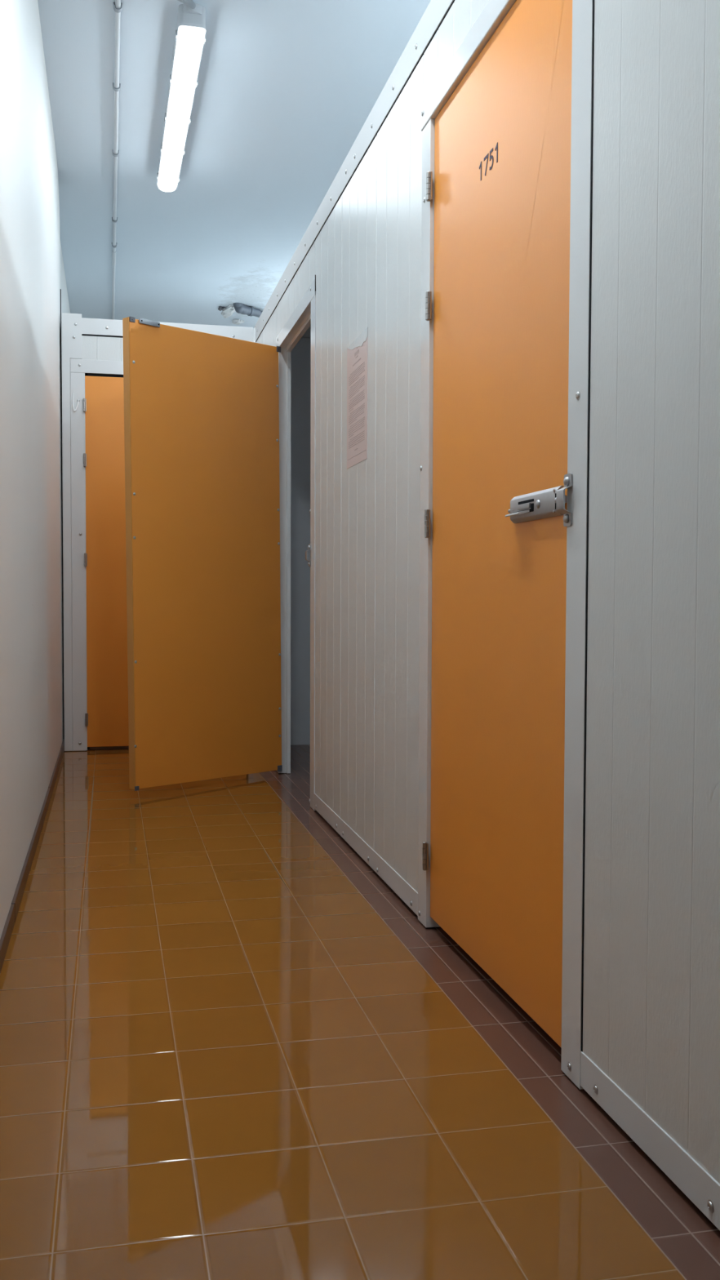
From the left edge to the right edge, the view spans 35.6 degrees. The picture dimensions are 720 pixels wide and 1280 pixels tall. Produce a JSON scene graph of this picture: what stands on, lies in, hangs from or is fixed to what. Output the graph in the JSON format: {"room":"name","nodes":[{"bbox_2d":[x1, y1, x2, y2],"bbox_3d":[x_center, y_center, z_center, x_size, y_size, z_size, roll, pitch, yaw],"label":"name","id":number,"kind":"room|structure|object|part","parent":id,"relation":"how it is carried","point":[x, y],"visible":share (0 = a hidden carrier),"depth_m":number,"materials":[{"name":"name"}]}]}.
{"room":"self-storage corridor","nodes":[
{"label":"self-storage corridor","id":0,"kind":"room"},
{"bbox_2d":[0,0,63,938],"bbox_3d":[-0.588,-0.769,1.191,0.101,3.200,10.640,0,2,-13],"label":"wall","id":1,"kind":"structure","parent":0,"point":[32,731],"depth_m":3.67,"materials":[{"name":"white paint"}]},
{"bbox_2d":[0,739,64,973],"bbox_3d":[-0.770,0.761,2.291,0.010,0.054,8.457,0,2,-13],"label":"baseboard","id":2,"kind":"structure","parent":1,"relation":"attached to","point":[6,933],"depth_m":3.42,"materials":[{"name":"brown tile"}]},
{"bbox_2d":[60,288,64,739],"bbox_3d":[-1.694,-0.678,6.368,0.008,2.600,0.012,0,2,-13],"label":"trim","id":3,"kind":"structure","parent":1,"relation":"attached to","point":[60,289],"depth_m":6.36,"materials":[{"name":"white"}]},
{"bbox_2d":[60,244,70,718],"bbox_3d":[-2.307,-1.054,8.230,0.300,3.200,3.860,0,2,-13],"label":"wall","id":4,"kind":"structure","parent":0,"point":[64,299],"depth_m":7.78,"materials":[{"name":"white paint"}]},
{"bbox_2d":[61,335,123,750],"bbox_3d":[-1.140,-0.537,6.382,1.066,2.314,0.046,0,2,-13],"label":"wall","id":5,"kind":"structure","parent":0,"point":[93,348],"depth_m":6.25,"materials":[{"name":"white metal"}]},
{"bbox_2d":[61,312,82,751],"bbox_3d":[-1.606,-0.593,6.277,0.109,2.433,0.064,0,2,-13],"label":"trim","id":6,"kind":"structure","parent":5,"relation":"attached to","point":[71,323],"depth_m":6.23,"materials":[{"name":"white metal"}]},
{"bbox_2d":[72,393,79,411],"bbox_3d":[-1.576,-1.320,6.217,0.037,0.104,0.011,0,2,-13],"label":"cable tie","id":7,"kind":"object","parent":5,"relation":"hanging from","point":[75,410],"visible":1,"depth_m":6.21,"materials":[{"name":"white plastic"}]},
{"bbox_2d":[70,372,89,751],"bbox_3d":[-1.570,-0.435,6.290,0.092,2.117,0.065,0,2,-13],"label":"trim","id":8,"kind":"structure","parent":5,"relation":"attached to","point":[77,380],"depth_m":6.26,"materials":[{"name":"white metal"}]},
{"bbox_2d":[70,359,123,377],"bbox_3d":[-1.119,-1.518,6.348,1.010,0.088,0.065,0,2,-13],"label":"trim","id":9,"kind":"structure","parent":5,"relation":"attached to","point":[91,367],"depth_m":6.25,"materials":[{"name":"white metal"}]},
{"bbox_2d":[83,375,128,746],"bbox_3d":[-1.102,-0.436,6.382,0.910,2.076,0.058,0,2,-13],"label":"door","id":10,"kind":"structure","parent":5,"relation":"in","point":[106,718],"depth_m":6.30,"materials":[{"name":"orange paint"}]},
{"bbox_2d":[81,317,253,342],"bbox_3d":[-1.084,-1.743,6.347,0.954,0.094,0.064,0,2,-13],"label":"trim","id":11,"kind":"structure","parent":5,"relation":"on","point":[90,326],"depth_m":6.32,"materials":[{"name":"white metal"}]},
{"bbox_2d":[89,337,311,749],"bbox_3d":[0.301,-0.483,4.145,2.899,2.400,10.090,0,2,-13],"label":"wall","id":12,"kind":"structure","parent":0,"point":[300,355],"depth_m":6.56,"materials":[{"name":"grey metal"}]},
{"bbox_2d":[37,0,431,328],"bbox_3d":[0.958,-2.484,3.447,4.600,0.140,14.500,0,2,-13],"label":"ceiling","id":13,"kind":"structure","parent":0,"point":[285,91],"depth_m":5.68,"materials":[{"name":"paint"}]},
{"bbox_2d":[111,0,122,319],"bbox_3d":[-1.541,-2.592,7.037,0.035,0.028,6.200,0,2,-13],"label":"conduit","id":14,"kind":"object","parent":13,"relation":"attached to","point":[117,8],"visible":0.98,"depth_m":5.58,"materials":[{"name":"grey plastic"}]},
{"bbox_2d":[156,3,205,191],"bbox_3d":[-0.859,-2.481,5.278,0.120,0.105,1.848,0,2,-13],"label":"ceiling light","id":15,"kind":"object","parent":13,"relation":"attached to","point":[190,30],"visible":1,"depth_m":4.94,"materials":[{"name":"grey plastic"}]},
{"bbox_2d":[177,0,195,8],"bbox_3d":[-0.740,-2.477,4.284,0.026,0.029,0.277,2,3,44],"label":"flexible hose","id":16,"kind":"object","parent":13,"relation":"attached to","point":[190,3],"visible":1,"depth_m":4.35,"materials":[{"name":"grey plastic"}]},
{"bbox_2d":[233,302,262,317],"bbox_3d":[-0.490,-2.655,9.368,1.384,0.112,0.078,-2,3,-42],"label":"drain pipe","id":17,"kind":"object","parent":13,"relation":"attached to","point":[240,308],"visible":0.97,"depth_m":8.96,"materials":[{"name":"grey plastic"}]},
{"bbox_2d":[246,306,261,316],"bbox_3d":[-0.873,-2.644,9.021,0.140,0.076,0.077,-2,3,-43],"label":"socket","id":18,"kind":"object","parent":17,"relation":"attached to","point":[251,311],"depth_m":9.00,"materials":[{"name":"grey plastic"}]},
{"bbox_2d":[302,325,311,337],"bbox_3d":[0.309,-1.675,4.078,2.900,0.017,10.050,0,2,-13],"label":"ceiling","id":19,"kind":"structure","parent":0,"point":[308,334],"depth_m":6.46,"materials":[{"name":"white"}]},
{"bbox_2d":[0,744,719,1279],"bbox_3d":[0.947,0.743,3.575,4.600,0.001,14.500,0,2,-13],"label":"floor","id":20,"kind":"structure","parent":0,"point":[230,1049],"depth_m":2.01,"materials":[{"name":"tile"}]},
{"bbox_2d":[256,0,719,1184],"bbox_3d":[0.553,-0.331,1.377,0.056,2.293,10.470,0,2,-13],"label":"wall","id":21,"kind":"structure","parent":0,"point":[651,988],"depth_m":1.82,"materials":[{"name":"white metal"}]},
{"bbox_2d":[122,316,282,791],"bbox_3d":[-0.696,-0.376,5.152,0.052,2.064,0.898,2,3,43],"label":"door","id":22,"kind":"structure","parent":21,"relation":"in","point":[202,409],"depth_m":5.10,"materials":[{"name":"orange paint"}]},
{"bbox_2d":[253,325,255,342],"bbox_3d":[-0.573,-1.722,6.378,0.057,0.113,0.106,0,2,-13],"label":"trim","id":23,"kind":"structure","parent":21,"relation":"attached to","point":[254,329],"depth_m":6.37,"materials":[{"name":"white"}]},
{"bbox_2d":[276,347,290,773],"bbox_3d":[-0.380,-0.384,5.544,0.058,2.083,0.112,0,2,-13],"label":"trim","id":24,"kind":"structure","parent":21,"relation":"attached to","point":[284,357],"depth_m":5.50,"materials":[{"name":"white metal"}]},
{"bbox_2d":[275,275,315,351],"bbox_3d":[-0.272,-1.436,5.025,0.063,0.099,1.090,0,2,-13],"label":"trim","id":25,"kind":"structure","parent":21,"relation":"attached to","point":[300,321],"depth_m":5.00,"materials":[{"name":"white metal"}]},
{"bbox_2d":[305,291,315,810],"bbox_3d":[-0.177,-0.353,4.596,0.076,2.098,0.121,0,2,-13],"label":"trim","id":26,"kind":"structure","parent":21,"relation":"attached to","point":[311,547],"depth_m":4.58,"materials":[{"name":"white metal"}]},
{"bbox_3d":[-0.215,-0.350,4.633,0.018,0.094,0.033,0,2,-13],"label":"strike plate","id":27,"kind":"part","parent":26,"relation":"part of","materials":[{"name":"metal"}]},
{"bbox_2d":[255,0,454,342],"bbox_3d":[0.572,-1.523,1.275,0.072,0.102,10.356,0,2,-13],"label":"trim","id":28,"kind":"structure","parent":21,"relation":"on","point":[437,11],"depth_m":3.58,"materials":[{"name":"grey metal"}]},
{"bbox_2d":[346,327,368,468],"bbox_3d":[-0.011,-0.801,3.757,0.002,0.420,0.318,0,2,-13],"label":"notice","id":29,"kind":"object","parent":21,"relation":"attached to","point":[357,352],"visible":1,"depth_m":3.75,"materials":[{"name":"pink paper"}]},
{"bbox_2d":[314,793,417,915],"bbox_3d":[0.011,0.687,3.814,0.062,0.062,1.578,0,2,-13],"label":"trim","id":30,"kind":"structure","parent":21,"relation":"attached to","point":[393,880],"depth_m":3.58,"materials":[{"name":"white metal"}]},
{"bbox_2d":[417,118,439,927],"bbox_3d":[0.195,-0.291,2.965,0.062,2.102,0.080,0,2,-13],"label":"trim","id":31,"kind":"structure","parent":21,"relation":"attached to","point":[428,131],"depth_m":2.95,"materials":[{"name":"white metal"}]},
{"bbox_2d":[421,0,516,131],"bbox_3d":[0.307,-1.355,2.434,0.064,0.066,1.090,0,2,-13],"label":"trim","id":32,"kind":"structure","parent":21,"relation":"attached to","point":[495,11],"depth_m":2.60,"materials":[{"name":"white metal"}]},
{"bbox_2d":[422,0,572,1048],"bbox_3d":[0.291,-0.286,2.482,0.072,2.070,0.904,0,2,-13],"label":"door","id":33,"kind":"structure","parent":21,"relation":"in","point":[503,139],"depth_m":2.39,"materials":[{"name":"orange paint"}]},
{"bbox_3d":[0.344,-0.263,2.195,0.014,0.054,0.248,0,2,-13],"label":"bolt plate","id":34,"kind":"part","parent":33,"relation":"part of","materials":[{"name":"metal"}]},
{"bbox_3d":[0.343,-0.263,2.188,0.015,0.015,0.287,0,2,-13],"label":"bolt rod","id":35,"kind":"part","parent":33,"relation":"part of","materials":[{"name":"metal"}]},
{"bbox_2d":[555,0,594,1089],"bbox_3d":[0.405,-0.352,1.995,0.076,2.301,0.098,0,2,-13],"label":"trim","id":36,"kind":"structure","parent":21,"relation":"attached to","point":[575,518],"depth_m":1.99,"materials":[{"name":"white metal"}]},
{"bbox_3d":[0.369,-0.253,2.025,0.018,0.094,0.033,0,2,-13],"label":"strike plate","id":37,"kind":"part","parent":36,"relation":"part of","materials":[{"name":"metal"}]},
{"bbox_2d":[580,1051,719,1230],"bbox_3d":[1.053,0.875,-0.844,0.062,0.062,5.825,0,2,-13],"label":"trim","id":38,"kind":"structure","parent":21,"relation":"attached to","point":[694,1181],"depth_m":1.72,"materials":[{"name":"white metal"}]}
]}

